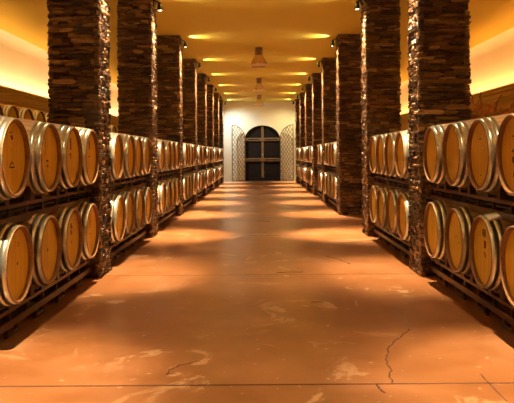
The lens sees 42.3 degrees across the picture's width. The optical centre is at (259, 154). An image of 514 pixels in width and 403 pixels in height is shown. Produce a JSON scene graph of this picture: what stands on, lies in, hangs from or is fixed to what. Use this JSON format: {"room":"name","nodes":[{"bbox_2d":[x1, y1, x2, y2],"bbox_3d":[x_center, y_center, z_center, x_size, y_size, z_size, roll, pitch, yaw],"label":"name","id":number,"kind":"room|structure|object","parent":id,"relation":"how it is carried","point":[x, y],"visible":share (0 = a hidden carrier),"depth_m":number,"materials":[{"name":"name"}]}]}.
{"room":"wine cellar","nodes":[
{"label":"wine cellar","id":0,"kind":"room"},
{"bbox_2d":[0,29,118,193],"bbox_3d":[-5.745,-0.618,15.850,0.520,4.080,36.900,0,0,0],"label":"wall","id":1,"kind":"structure","parent":0,"point":[24,67],"depth_m":16.17,"materials":[{"name":"beige paint"}]},
{"bbox_2d":[0,85,118,124],"bbox_3d":[-5.519,-1.297,15.850,0.420,0.235,36.900,0,0,0],"label":"trim","id":2,"kind":"structure","parent":1,"relation":"attached to","point":[7,94],"depth_m":15.54,"materials":[{"name":"paint"}]},
{"bbox_2d":[46,0,112,278],"bbox_3d":[-2.084,-0.644,7.735,0.607,4.086,0.616,0,0,0],"label":"stone pillar","id":3,"kind":"structure","parent":0,"point":[78,44],"depth_m":7.47,"materials":[{"name":"brown stone"}]},
{"bbox_2d":[116,0,158,237],"bbox_3d":[-2.085,-0.643,11.404,0.607,4.084,0.617,0,0,0],"label":"stone pillar","id":4,"kind":"structure","parent":0,"point":[137,72],"depth_m":11.13,"materials":[{"name":"brown stone"}]},
{"bbox_2d":[153,0,162,10],"bbox_3d":[-1.738,-2.568,11.370,0.161,0.235,0.100,0,0,0],"label":"spotlight","id":5,"kind":"object","parent":4,"relation":"attached to","point":[154,1],"visible":1,"depth_m":11.34,"materials":[{"name":"black metal"}]},
{"bbox_2d":[156,35,183,215],"bbox_3d":[-2.085,-0.644,15.275,0.607,4.086,0.616,0,0,0],"label":"stone pillar","id":6,"kind":"structure","parent":0,"point":[169,56],"depth_m":15.01,"materials":[{"name":"brown stone"}]},
{"bbox_2d":[182,59,197,203],"bbox_3d":[-2.084,-0.643,18.926,0.607,4.084,0.617,0,0,0],"label":"stone pillar","id":7,"kind":"structure","parent":0,"point":[189,73],"depth_m":18.66,"materials":[{"name":"brown stone"}]},
{"bbox_2d":[196,74,207,195],"bbox_3d":[-2.084,-0.644,22.425,0.607,4.086,0.616,0,0,0],"label":"stone pillar","id":8,"kind":"structure","parent":0,"point":[201,78],"depth_m":22.16,"materials":[{"name":"brown stone"}]},
{"bbox_2d":[206,85,214,189],"bbox_3d":[-2.085,-0.643,25.924,0.607,4.084,0.617,0,0,0],"label":"stone pillar","id":9,"kind":"structure","parent":0,"point":[210,95],"depth_m":25.65,"materials":[{"name":"brown stone"}]},
{"bbox_2d":[214,93,219,185],"bbox_3d":[-2.085,-0.644,29.425,0.607,4.086,0.616,0,0,0],"label":"stone pillar","id":10,"kind":"structure","parent":0,"point":[216,98],"depth_m":29.15,"materials":[{"name":"brown stone"}]},
{"bbox_2d":[219,99,223,182],"bbox_3d":[-2.084,-0.643,32.876,0.607,4.084,0.617,0,0,0],"label":"stone pillar","id":11,"kind":"structure","parent":0,"point":[221,120],"depth_m":32.61,"materials":[{"name":"brown stone"}]},
{"bbox_2d":[0,181,513,402],"bbox_3d":[0.010,1.481,16.000,12.000,0.201,37.800,0,0,0],"label":"floor","id":12,"kind":"structure","parent":0,"point":[260,291],"depth_m":5.37,"materials":[{"name":"concrete"}]},
{"bbox_2d":[0,185,90,338],"bbox_3d":[-2.234,0.832,5.705,0.696,1.132,3.449,0,0,0],"label":"rack","id":13,"kind":"object","parent":12,"relation":"on","point":[29,200],"visible":0.59,"depth_m":5.81,"materials":[{"name":"brown wood"}]},
{"bbox_2d":[0,116,29,200],"bbox_3d":[-2.245,0.031,4.850,0.954,0.685,0.685,0,0,0],"label":"wine barrel","id":14,"kind":"object","parent":13,"relation":"on","point":[14,141],"visible":1,"depth_m":4.86,"materials":[{"name":"brown wood"}]},
{"bbox_2d":[0,222,33,306],"bbox_3d":[-2.239,0.815,4.910,0.954,0.686,0.686,0,0,0],"label":"wine barrel","id":15,"kind":"object","parent":13,"relation":"on","point":[16,246],"visible":1,"depth_m":4.88,"materials":[{"name":"brown wood"}]},
{"bbox_2d":[0,211,61,286],"bbox_3d":[-2.239,0.815,5.650,0.954,0.686,0.686,0,0,0],"label":"wine barrel","id":16,"kind":"object","parent":13,"relation":"on","point":[44,230],"visible":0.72,"depth_m":5.56,"materials":[{"name":"brown wood"}]},
{"bbox_2d":[16,118,61,196],"bbox_3d":[-2.245,0.031,5.670,0.954,0.685,0.685,0,0,0],"label":"wine barrel","id":17,"kind":"object","parent":13,"relation":"on","point":[44,138],"visible":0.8,"depth_m":5.56,"materials":[{"name":"brown wood"}]},
{"bbox_2d":[30,204,82,271],"bbox_3d":[-2.239,0.815,6.360,0.954,0.685,0.685,0,0,0],"label":"wine barrel","id":18,"kind":"object","parent":13,"relation":"on","point":[69,219],"visible":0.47,"depth_m":6.30,"materials":[{"name":"brown wood"}]},
{"bbox_2d":[50,123,82,189],"bbox_3d":[-2.245,0.031,6.370,0.954,0.686,0.686,0,0,0],"label":"wine barrel","id":19,"kind":"object","parent":13,"relation":"on","point":[71,144],"visible":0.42,"depth_m":6.32,"materials":[{"name":"brown wood"}]},
{"bbox_2d":[48,200,99,259],"bbox_3d":[-2.239,0.815,7.060,0.954,0.686,0.686,0,0,0],"label":"wine barrel","id":20,"kind":"object","parent":13,"relation":"on","point":[89,214],"visible":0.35,"depth_m":7.01,"materials":[{"name":"brown wood"}]},
{"bbox_2d":[72,126,98,185],"bbox_3d":[-2.245,0.031,7.060,0.954,0.686,0.686,0,0,0],"label":"wine barrel","id":21,"kind":"object","parent":13,"relation":"on","point":[90,146],"visible":0.28,"depth_m":7.02,"materials":[{"name":"brown wood"}]},
{"bbox_2d":[110,175,145,259],"bbox_3d":[-2.234,0.832,9.565,0.696,1.132,3.070,0,0,0],"label":"rack","id":22,"kind":"object","parent":12,"relation":"on","point":[118,185],"visible":0.28,"depth_m":9.58,"materials":[{"name":"brown wood"}]},
{"bbox_2d":[109,132,123,180],"bbox_3d":[-2.259,0.031,8.453,0.954,0.685,0.685,0,0,0],"label":"wine barrel","id":23,"kind":"object","parent":22,"relation":"on","point":[116,143],"visible":0.21,"depth_m":8.44,"materials":[{"name":"brown wood"}]},
{"bbox_2d":[109,194,125,242],"bbox_3d":[-2.232,0.815,8.453,0.954,0.686,0.686,0,0,0],"label":"wine barrel","id":24,"kind":"object","parent":22,"relation":"on","point":[118,211],"visible":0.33,"depth_m":8.38,"materials":[{"name":"brown wood"}]},
{"bbox_2d":[111,189,134,235],"bbox_3d":[-2.241,0.815,9.158,0.954,0.686,0.686,0,0,0],"label":"wine barrel","id":25,"kind":"object","parent":22,"relation":"on","point":[128,197],"visible":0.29,"depth_m":9.15,"materials":[{"name":"brown wood"}]},
{"bbox_2d":[113,132,135,178],"bbox_3d":[-2.233,0.031,9.158,0.954,0.686,0.686,0,0,0],"label":"wine barrel","id":26,"kind":"object","parent":22,"relation":"on","point":[128,140],"visible":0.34,"depth_m":9.08,"materials":[{"name":"brown wood"}]},
{"bbox_2d":[124,187,144,229],"bbox_3d":[-2.226,0.815,9.863,0.954,0.685,0.685,0,0,0],"label":"wine barrel","id":27,"kind":"object","parent":22,"relation":"on","point":[138,194],"visible":0.24,"depth_m":9.80,"materials":[{"name":"brown wood"}]},
{"bbox_2d":[132,135,142,176],"bbox_3d":[-2.253,0.031,9.863,0.954,0.686,0.686,0,0,0],"label":"wine barrel","id":28,"kind":"object","parent":22,"relation":"on","point":[138,142],"visible":0.18,"depth_m":9.96,"materials":[{"name":"brown wood"}]},
{"bbox_2d":[124,184,151,224],"bbox_3d":[-2.227,0.815,10.568,0.954,0.685,0.685,0,0,0],"label":"wine barrel","id":29,"kind":"object","parent":22,"relation":"on","point":[147,192],"visible":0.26,"depth_m":10.57,"materials":[{"name":"brown wood"}]},
{"bbox_2d":[138,136,150,175],"bbox_3d":[-2.243,0.031,10.568,0.954,0.686,0.686,0,0,0],"label":"wine barrel","id":30,"kind":"object","parent":22,"relation":"on","point":[146,144],"visible":0.23,"depth_m":10.53,"materials":[{"name":"brown wood"}]},
{"bbox_2d":[157,170,175,224],"bbox_3d":[-2.234,0.832,13.335,0.696,1.132,3.270,0,0,0],"label":"rack","id":31,"kind":"object","parent":12,"relation":"on","point":[169,174],"visible":0.18,"depth_m":13.53,"materials":[{"name":"brown wood"}]},
{"bbox_2d":[156,139,164,171],"bbox_3d":[-2.254,0.031,12.252,0.954,0.686,0.686,0,0,0],"label":"wine barrel","id":32,"kind":"object","parent":31,"relation":"on","point":[161,146],"visible":0.25,"depth_m":12.15,"materials":[{"name":"brown wood"}]},
{"bbox_2d":[157,181,166,214],"bbox_3d":[-2.232,0.815,12.252,0.954,0.686,0.686,0,0,0],"label":"wine barrel","id":33,"kind":"object","parent":31,"relation":"on","point":[162,197],"visible":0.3,"depth_m":12.11,"materials":[{"name":"brown wood"}]},
{"bbox_2d":[160,139,171,171],"bbox_3d":[-2.232,0.031,12.977,0.954,0.686,0.686,0,0,0],"label":"wine barrel","id":34,"kind":"object","parent":31,"relation":"on","point":[168,154],"visible":0.18,"depth_m":12.88,"materials":[{"name":"brown wood"}]},
{"bbox_2d":[162,180,171,210],"bbox_3d":[-2.226,0.815,12.977,0.954,0.686,0.686,0,0,0],"label":"wine barrel","id":35,"kind":"object","parent":31,"relation":"on","point":[167,183],"visible":0.24,"depth_m":12.99,"materials":[{"name":"brown wood"}]},
{"bbox_2d":[162,176,179,204],"bbox_3d":[-2.239,0.815,14.428,0.954,0.685,0.685,0,0,0],"label":"wine barrel","id":36,"kind":"object","parent":31,"relation":"on","point":[173,178],"visible":0.21,"depth_m":14.56,"materials":[{"name":"brown wood"}]},
{"bbox_2d":[167,179,175,207],"bbox_3d":[-2.233,0.815,13.703,0.954,0.686,0.686,0,0,0],"label":"wine barrel","id":37,"kind":"object","parent":31,"relation":"on","point":[173,184],"visible":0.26,"depth_m":13.84,"materials":[{"name":"brown wood"}]},
{"bbox_2d":[170,141,175,169],"bbox_3d":[-2.240,0.031,13.703,0.954,0.685,0.685,0,0,0],"label":"wine barrel","id":38,"kind":"object","parent":31,"relation":"on","point":[173,150],"visible":0.14,"depth_m":13.82,"materials":[{"name":"brown wood"}]},
{"bbox_2d":[173,141,179,169],"bbox_3d":[-2.238,0.031,14.428,0.954,0.686,0.686,0,0,0],"label":"wine barrel","id":39,"kind":"object","parent":31,"relation":"on","point":[177,147],"visible":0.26,"depth_m":14.55,"materials":[{"name":"brown wood"}]},
{"bbox_2d":[182,168,191,207],"bbox_3d":[-2.234,0.892,17.095,0.684,1.012,3.050,0,0,0],"label":"rack","id":40,"kind":"object","parent":12,"relation":"on","point":[188,200],"visible":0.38,"depth_m":17.66,"materials":[{"name":"brown wood"}]},
{"bbox_2d":[182,143,187,167],"bbox_3d":[-2.230,0.031,16.012,0.954,0.686,0.686,0,0,0],"label":"wine barrel","id":41,"kind":"object","parent":40,"relation":"on","point":[185,147],"visible":0.22,"depth_m":15.84,"materials":[{"name":"brown wood"}]},
{"bbox_2d":[183,175,186,199],"bbox_3d":[-2.249,0.815,16.012,0.954,0.685,0.685,0,0,0],"label":"wine barrel","id":42,"kind":"object","parent":40,"relation":"on","point":[184,177],"visible":0.22,"depth_m":15.93,"materials":[{"name":"brown wood"}]},
{"bbox_2d":[184,174,190,197],"bbox_3d":[-2.245,0.815,16.738,0.954,0.685,0.685,0,0,0],"label":"wine barrel","id":43,"kind":"object","parent":40,"relation":"on","point":[186,175],"visible":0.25,"depth_m":16.78,"materials":[{"name":"brown wood"}]},
{"bbox_2d":[187,144,189,166],"bbox_3d":[-2.252,0.031,16.738,0.954,0.686,0.686,0,0,0],"label":"wine barrel","id":44,"kind":"object","parent":40,"relation":"on","point":[188,145],"visible":0.14,"depth_m":16.94,"materials":[{"name":"brown wood"}]},
{"bbox_2d":[183,172,195,194],"bbox_3d":[-2.236,0.815,18.188,0.954,0.685,0.685,0,0,0],"label":"wine barrel","id":45,"kind":"object","parent":40,"relation":"on","point":[193,174],"visible":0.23,"depth_m":18.10,"materials":[{"name":"brown wood"}]},
{"bbox_2d":[187,143,192,166],"bbox_3d":[-2.244,0.031,17.462,0.954,0.686,0.686,0,0,0],"label":"wine barrel","id":46,"kind":"object","parent":40,"relation":"on","point":[191,145],"visible":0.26,"depth_m":17.43,"materials":[{"name":"brown wood"}]},
{"bbox_2d":[187,173,192,195],"bbox_3d":[-2.249,0.815,17.462,0.954,0.685,0.685,0,0,0],"label":"wine barrel","id":47,"kind":"object","parent":40,"relation":"on","point":[191,175],"visible":0.19,"depth_m":17.63,"materials":[{"name":"brown wood"}]},
{"bbox_2d":[192,144,195,165],"bbox_3d":[-2.254,0.031,18.188,0.954,0.686,0.686,0,0,0],"label":"wine barrel","id":48,"kind":"object","parent":40,"relation":"on","point":[194,151],"visible":0.18,"depth_m":18.32,"materials":[{"name":"brown wood"}]},
{"bbox_2d":[197,166,202,196],"bbox_3d":[-2.234,0.892,20.670,0.684,1.012,2.900,0,0,0],"label":"rack","id":49,"kind":"object","parent":12,"relation":"on","point":[198,167],"visible":0.16,"depth_m":21.41,"materials":[{"name":"brown wood"}]},
{"bbox_2d":[197,145,200,164],"bbox_3d":[-2.234,0.031,19.600,0.954,0.682,0.682,0,0,0],"label":"wine barrel","id":50,"kind":"object","parent":49,"relation":"on","point":[198,147],"visible":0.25,"depth_m":19.50,"materials":[{"name":"brown wood"}]},
{"bbox_2d":[197,172,200,191],"bbox_3d":[-2.244,0.815,19.600,0.954,0.685,0.685,0,0,0],"label":"wine barrel","id":51,"kind":"object","parent":49,"relation":"on","point":[198,177],"visible":0.21,"depth_m":19.53,"materials":[{"name":"brown wood"}]},
{"bbox_2d":[198,171,202,189],"bbox_3d":[-2.232,0.815,20.317,0.954,0.685,0.685,0,0,0],"label":"wine barrel","id":52,"kind":"object","parent":49,"relation":"on","point":[201,173],"visible":0.2,"depth_m":20.21,"materials":[{"name":"brown wood"}]},
{"bbox_2d":[200,145,204,164],"bbox_3d":[-2.235,0.031,21.033,0.954,0.682,0.682,0,0,0],"label":"wine barrel","id":53,"kind":"object","parent":49,"relation":"on","point":[203,149],"visible":0.22,"depth_m":20.96,"materials":[{"name":"brown wood"}]},
{"bbox_2d":[317,165,321,195],"bbox_3d":[2.246,0.860,20.670,0.684,1.012,2.900,0,0,0],"label":"rack","id":54,"kind":"object","parent":12,"relation":"on","point":[320,166],"visible":0.19,"depth_m":21.34,"materials":[{"name":"brown wood"}]},
{"bbox_2d":[316,144,319,163],"bbox_3d":[2.234,-0.001,20.317,0.954,0.686,0.686,0,0,0],"label":"wine barrel","id":55,"kind":"object","parent":54,"relation":"on","point":[317,149],"visible":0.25,"depth_m":20.28,"materials":[{"name":"brown wood"}]},
{"bbox_2d":[319,144,321,163],"bbox_3d":[2.246,-0.001,19.600,0.954,0.683,0.683,0,0,0],"label":"wine barrel","id":56,"kind":"object","parent":54,"relation":"on","point":[320,146],"visible":0.19,"depth_m":19.40,"materials":[{"name":"brown wood"}]},
{"bbox_2d":[319,171,322,190],"bbox_3d":[2.251,0.783,19.600,0.954,0.684,0.684,0,0,0],"label":"wine barrel","id":57,"kind":"object","parent":54,"relation":"on","point":[320,172],"visible":0.22,"depth_m":19.53,"materials":[{"name":"brown wood"}]},
{"bbox_2d":[328,167,336,206],"bbox_3d":[2.246,0.860,17.095,0.684,1.012,3.050,0,0,0],"label":"rack","id":58,"kind":"object","parent":12,"relation":"on","point":[331,199],"visible":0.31,"depth_m":17.59,"materials":[{"name":"brown wood"}]},
{"bbox_2d":[324,143,326,164],"bbox_3d":[2.257,-0.001,18.188,0.954,0.686,0.686,0,0,0],"label":"wine barrel","id":59,"kind":"object","parent":58,"relation":"on","point":[325,163],"visible":0.15,"depth_m":18.36,"materials":[{"name":"brown wood"}]},
{"bbox_2d":[326,143,329,165],"bbox_3d":[2.244,-0.001,17.462,0.954,0.685,0.685,0,0,0],"label":"wine barrel","id":60,"kind":"object","parent":58,"relation":"on","point":[327,144],"visible":0.16,"depth_m":17.59,"materials":[{"name":"brown wood"}]},
{"bbox_2d":[323,171,334,193],"bbox_3d":[2.242,0.783,18.188,0.954,0.686,0.686,0,0,0],"label":"wine barrel","id":61,"kind":"object","parent":58,"relation":"on","point":[325,173],"visible":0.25,"depth_m":18.26,"materials":[{"name":"brown wood"}]},
{"bbox_2d":[326,172,332,195],"bbox_3d":[2.244,0.783,17.462,0.954,0.685,0.685,0,0,0],"label":"wine barrel","id":62,"kind":"object","parent":58,"relation":"on","point":[327,174],"visible":0.2,"depth_m":17.39,"materials":[{"name":"brown wood"}]},
{"bbox_2d":[329,142,332,165],"bbox_3d":[2.250,-0.001,16.738,0.954,0.686,0.686,0,0,0],"label":"wine barrel","id":63,"kind":"object","parent":58,"relation":"on","point":[330,145],"visible":0.16,"depth_m":16.90,"materials":[{"name":"brown wood"}]},
{"bbox_2d":[329,173,335,196],"bbox_3d":[2.260,0.783,16.738,0.954,0.685,0.685,0,0,0],"label":"wine barrel","id":64,"kind":"object","parent":58,"relation":"on","point":[331,175],"visible":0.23,"depth_m":16.81,"materials":[{"name":"brown wood"}]},
{"bbox_2d":[332,142,336,166],"bbox_3d":[2.238,-0.001,16.012,0.954,0.686,0.686,0,0,0],"label":"wine barrel","id":65,"kind":"object","parent":58,"relation":"on","point":[334,146],"visible":0.21,"depth_m":15.85,"materials":[{"name":"brown wood"}]},
{"bbox_2d":[333,174,336,198],"bbox_3d":[2.264,0.783,16.012,0.954,0.686,0.686,0,0,0],"label":"wine barrel","id":66,"kind":"object","parent":58,"relation":"on","point":[334,176],"visible":0.21,"depth_m":15.94,"materials":[{"name":"brown wood"}]},
{"bbox_2d":[374,174,409,257],"bbox_3d":[2.246,0.800,9.565,0.696,1.132,3.070,0,0,0],"label":"rack","id":67,"kind":"object","parent":12,"relation":"on","point":[403,184],"visible":0.25,"depth_m":9.54,"materials":[{"name":"brown wood"}]},
{"bbox_2d":[369,134,380,173],"bbox_3d":[2.245,-0.001,10.488,0.954,0.686,0.686,0,0,0],"label":"wine barrel","id":68,"kind":"object","parent":67,"relation":"on","point":[373,140],"visible":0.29,"depth_m":10.55,"materials":[{"name":"brown wood"}]},
{"bbox_2d":[376,133,388,175],"bbox_3d":[2.236,-0.001,9.783,0.954,0.686,0.686,0,0,0],"label":"wine barrel","id":69,"kind":"object","parent":67,"relation":"on","point":[380,145],"visible":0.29,"depth_m":9.81,"materials":[{"name":"brown wood"}]},
{"bbox_2d":[369,183,395,222],"bbox_3d":[2.253,0.783,10.488,0.954,0.686,0.686,0,0,0],"label":"wine barrel","id":70,"kind":"object","parent":67,"relation":"on","point":[374,189],"visible":0.23,"depth_m":10.51,"materials":[{"name":"brown wood"}]},
{"bbox_2d":[376,185,397,228],"bbox_3d":[2.243,0.783,9.783,0.954,0.685,0.685,0,0,0],"label":"wine barrel","id":71,"kind":"object","parent":67,"relation":"on","point":[382,193],"visible":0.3,"depth_m":9.76,"materials":[{"name":"brown wood"}]},
{"bbox_2d":[384,131,399,176],"bbox_3d":[2.232,-0.001,9.078,0.954,0.686,0.686,0,0,0],"label":"wine barrel","id":72,"kind":"object","parent":67,"relation":"on","point":[389,152],"visible":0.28,"depth_m":9.05,"materials":[{"name":"brown wood"}]},
{"bbox_2d":[386,187,408,234],"bbox_3d":[2.255,0.783,9.078,0.954,0.686,0.686,0,0,0],"label":"wine barrel","id":73,"kind":"object","parent":67,"relation":"on","point":[392,197],"visible":0.27,"depth_m":9.07,"materials":[{"name":"brown wood"}]},
{"bbox_2d":[395,130,409,178],"bbox_3d":[2.232,-0.001,8.373,0.954,0.686,0.686,0,0,0],"label":"wine barrel","id":74,"kind":"object","parent":67,"relation":"on","point":[402,154],"visible":0.27,"depth_m":8.34,"materials":[{"name":"brown wood"}]},
{"bbox_2d":[396,192,410,240],"bbox_3d":[2.256,0.783,8.373,0.954,0.685,0.685,0,0,0],"label":"wine barrel","id":75,"kind":"object","parent":67,"relation":"on","point":[402,212],"visible":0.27,"depth_m":8.39,"materials":[{"name":"brown wood"}]},
{"bbox_2d":[430,181,513,334],"bbox_3d":[2.246,0.800,5.705,0.696,1.132,3.449,0,0,0],"label":"rack","id":76,"kind":"object","parent":12,"relation":"on","point":[498,201],"visible":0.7,"depth_m":5.86,"materials":[{"name":"brown wood"}]},
{"bbox_2d":[423,123,450,183],"bbox_3d":[2.245,-0.001,6.930,0.954,0.686,0.686,0,0,0],"label":"wine barrel","id":77,"kind":"object","parent":76,"relation":"on","point":[433,138],"visible":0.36,"depth_m":6.87,"materials":[{"name":"brown wood"}]},
{"bbox_2d":[424,198,480,259],"bbox_3d":[2.251,0.783,6.920,0.954,0.685,0.685,0,0,0],"label":"wine barrel","id":78,"kind":"object","parent":76,"relation":"on","point":[435,215],"visible":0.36,"depth_m":6.81,"materials":[{"name":"brown wood"}]},
{"bbox_2d":[442,119,476,189],"bbox_3d":[2.245,-0.001,6.170,0.954,0.686,0.686,0,0,0],"label":"wine barrel","id":79,"kind":"object","parent":76,"relation":"on","point":[456,134],"visible":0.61,"depth_m":6.10,"materials":[{"name":"brown wood"}]},
{"bbox_2d":[445,203,484,273],"bbox_3d":[2.251,0.783,6.100,0.954,0.685,0.685,0,0,0],"label":"wine barrel","id":80,"kind":"object","parent":76,"relation":"on","point":[459,220],"visible":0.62,"depth_m":6.03,"materials":[{"name":"brown wood"}]},
{"bbox_2d":[466,113,511,194],"bbox_3d":[2.245,-0.001,5.420,0.954,0.685,0.685,0,0,0],"label":"wine barrel","id":81,"kind":"object","parent":76,"relation":"on","point":[483,132],"visible":0.77,"depth_m":5.34,"materials":[{"name":"brown wood"}]},
{"bbox_2d":[469,215,513,290],"bbox_3d":[2.251,0.783,5.360,0.954,0.686,0.686,0,0,0],"label":"wine barrel","id":82,"kind":"object","parent":76,"relation":"on","point":[485,237],"visible":0.8,"depth_m":5.29,"materials":[{"name":"brown wood"}]},
{"bbox_2d":[479,210,509,220],"bbox_3d":[1.908,0.485,5.344,0.210,0.078,0.285,0,0,0],"label":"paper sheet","id":83,"kind":"object","parent":82,"relation":"on","point":[492,216],"visible":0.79,"depth_m":5.28,"materials":[{"name":"white paper"}]},
{"bbox_2d":[496,113,513,195],"bbox_3d":[2.245,-0.001,4.700,0.954,0.686,0.686,0,0,0],"label":"wine barrel","id":84,"kind":"object","parent":76,"relation":"on","point":[505,138],"visible":1,"depth_m":4.85,"materials":[{"name":"brown wood"}]},
{"bbox_2d":[499,225,513,306],"bbox_3d":[2.251,0.783,4.640,0.954,0.686,0.686,0,0,0],"label":"wine barrel","id":85,"kind":"object","parent":76,"relation":"on","point":[506,259],"visible":1,"depth_m":4.82,"materials":[{"name":"brown wood"}]},
{"bbox_3d":[-4.871,0.590,15.600,0.720,1.652,11.200,0,0,0],"label":"rack","id":86,"kind":"object","parent":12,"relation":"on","visible":0},
{"bbox_2d":[0,104,18,117],"bbox_3d":[-4.879,-0.574,11.920,0.954,0.686,0.686,0,0,0],"label":"wine barrel","id":87,"kind":"object","parent":86,"relation":"on","point":[8,110],"visible":0.34,"depth_m":11.83,"materials":[{"name":"brown wood"}]},
{"bbox_2d":[16,107,33,120],"bbox_3d":[-4.879,-0.574,12.710,0.954,0.685,0.685,0,0,0],"label":"wine barrel","id":88,"kind":"object","parent":86,"relation":"on","point":[24,113],"visible":0.17,"depth_m":12.61,"materials":[{"name":"brown wood"}]},
{"bbox_2d":[31,110,45,121],"bbox_3d":[-4.879,-0.574,13.440,0.954,0.685,0.685,0,0,0],"label":"wine barrel","id":89,"kind":"object","parent":86,"relation":"on","point":[38,115],"visible":0.22,"depth_m":13.36,"materials":[{"name":"brown wood"}]},
{"bbox_2d":[0,0,513,101],"bbox_3d":[-0.020,-2.798,16.000,12.000,0.200,37.800,0,0,0],"label":"ceiling","id":90,"kind":"structure","parent":0,"point":[223,36],"depth_m":14.52,"materials":[{"name":"paint"}]},
{"bbox_2d":[250,47,267,67],"bbox_3d":[-0.016,-2.453,16.850,0.437,0.490,0.434,0,0,0],"label":"ceiling lamp","id":91,"kind":"object","parent":90,"relation":"attached to","point":[258,61],"visible":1,"depth_m":16.75,"materials":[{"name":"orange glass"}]},
{"bbox_2d":[253,78,264,91],"bbox_3d":[-0.016,-2.453,23.600,0.437,0.490,0.434,0,0,0],"label":"ceiling lamp","id":92,"kind":"object","parent":90,"relation":"attached to","point":[258,87],"visible":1,"depth_m":23.49,"materials":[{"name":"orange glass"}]},
{"bbox_2d":[255,95,263,105],"bbox_3d":[-0.016,-2.453,30.300,0.437,0.490,0.434,0,0,0],"label":"ceiling lamp","id":93,"kind":"object","parent":90,"relation":"attached to","point":[259,102],"visible":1,"depth_m":30.20,"materials":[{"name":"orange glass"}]},
{"bbox_2d":[223,102,292,180],"bbox_3d":[-0.005,-0.658,34.475,12.000,4.080,0.350,0,0,0],"label":"wall","id":94,"kind":"structure","parent":0,"point":[245,115],"depth_m":34.30,"materials":[{"name":"beige paint"}]},
{"bbox_2d":[232,125,244,180],"bbox_3d":[-1.073,-0.063,33.948,0.925,2.864,0.031,0,0,-44],"label":"gate","id":95,"kind":"object","parent":94,"relation":"attached to","point":[233,125],"visible":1,"depth_m":33.90,"materials":[{"name":"metal"}]},
{"bbox_2d":[245,125,279,180],"bbox_3d":[0.155,-0.054,34.472,1.810,2.870,0.155,0,0,0],"label":"door","id":96,"kind":"structure","parent":94,"relation":"in","point":[262,143],"depth_m":34.50,"materials":[{"name":"black wood"}]},
{"bbox_2d":[280,124,293,180],"bbox_3d":[1.382,-0.080,33.948,0.925,2.864,0.030,0,0,44],"label":"gate","id":97,"kind":"object","parent":94,"relation":"attached to","point":[292,179],"visible":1,"depth_m":33.91,"materials":[{"name":"metal"}]},
{"bbox_2d":[293,101,295,180],"bbox_3d":[1.980,-0.672,34.202,0.530,4.080,0.197,0,0,0],"label":"trim","id":98,"kind":"structure","parent":94,"relation":"attached to","point":[294,122],"depth_m":34.18,"materials":[{"name":"beige paint"}]},
{"bbox_2d":[295,99,299,181],"bbox_3d":[2.075,-0.672,32.876,0.608,4.085,0.618,0,0,0],"label":"stone pillar","id":99,"kind":"structure","parent":0,"point":[297,108],"depth_m":32.60,"materials":[{"name":"brown stone"}]},
{"bbox_2d":[299,92,304,184],"bbox_3d":[2.075,-0.673,29.425,0.606,4.086,0.618,0,0,0],"label":"stone pillar","id":100,"kind":"structure","parent":0,"point":[302,94],"depth_m":29.15,"materials":[{"name":"brown stone"}]},
{"bbox_2d":[304,84,312,189],"bbox_3d":[2.075,-0.672,25.924,0.608,4.085,0.618,0,0,0],"label":"stone pillar","id":101,"kind":"structure","parent":0,"point":[308,87],"depth_m":25.66,"materials":[{"name":"brown stone"}]},
{"bbox_2d":[311,73,321,194],"bbox_3d":[2.075,-0.673,22.425,0.606,4.086,0.618,0,0,0],"label":"stone pillar","id":102,"kind":"structure","parent":0,"point":[316,80],"depth_m":22.16,"materials":[{"name":"brown stone"}]},
{"bbox_2d":[321,57,336,202],"bbox_3d":[2.075,-0.672,18.926,0.608,4.085,0.618,0,0,0],"label":"stone pillar","id":103,"kind":"structure","parent":0,"point":[328,71],"depth_m":18.66,"materials":[{"name":"brown stone"}]},
{"bbox_2d":[335,34,363,214],"bbox_3d":[2.075,-0.673,15.275,0.606,4.086,0.618,0,0,0],"label":"stone pillar","id":104,"kind":"structure","parent":0,"point":[348,75],"depth_m":15.01,"materials":[{"name":"brown stone"}]},
{"bbox_2d":[360,0,401,235],"bbox_3d":[2.075,-0.672,11.404,0.608,4.085,0.618,0,0,0],"label":"stone pillar","id":105,"kind":"structure","parent":0,"point":[380,35],"depth_m":11.13,"materials":[{"name":"brown stone"}]},
{"bbox_2d":[355,0,363,9],"bbox_3d":[1.701,-2.592,11.370,0.161,0.235,0.100,0,0,0],"label":"spotlight","id":106,"kind":"object","parent":105,"relation":"attached to","point":[357,7],"visible":1,"depth_m":11.34,"materials":[{"name":"black metal"}]},
{"bbox_2d":[407,0,471,275],"bbox_3d":[2.075,-0.673,7.735,0.606,4.086,0.618,0,0,0],"label":"stone pillar","id":107,"kind":"structure","parent":0,"point":[439,74],"depth_m":7.47,"materials":[{"name":"brown stone"}]},
{"bbox_2d":[400,27,513,190],"bbox_3d":[5.735,-0.698,15.850,0.520,4.080,36.900,0,0,0],"label":"wall","id":108,"kind":"structure","parent":0,"point":[492,60],"depth_m":16.29,"materials":[{"name":"beige paint"}]},
{"bbox_2d":[399,83,513,122],"bbox_3d":[5.500,-1.374,15.850,0.420,0.235,36.900,0,0,0],"label":"trim","id":109,"kind":"structure","parent":108,"relation":"attached to","point":[507,91],"depth_m":15.57,"materials":[{"name":"paint"}]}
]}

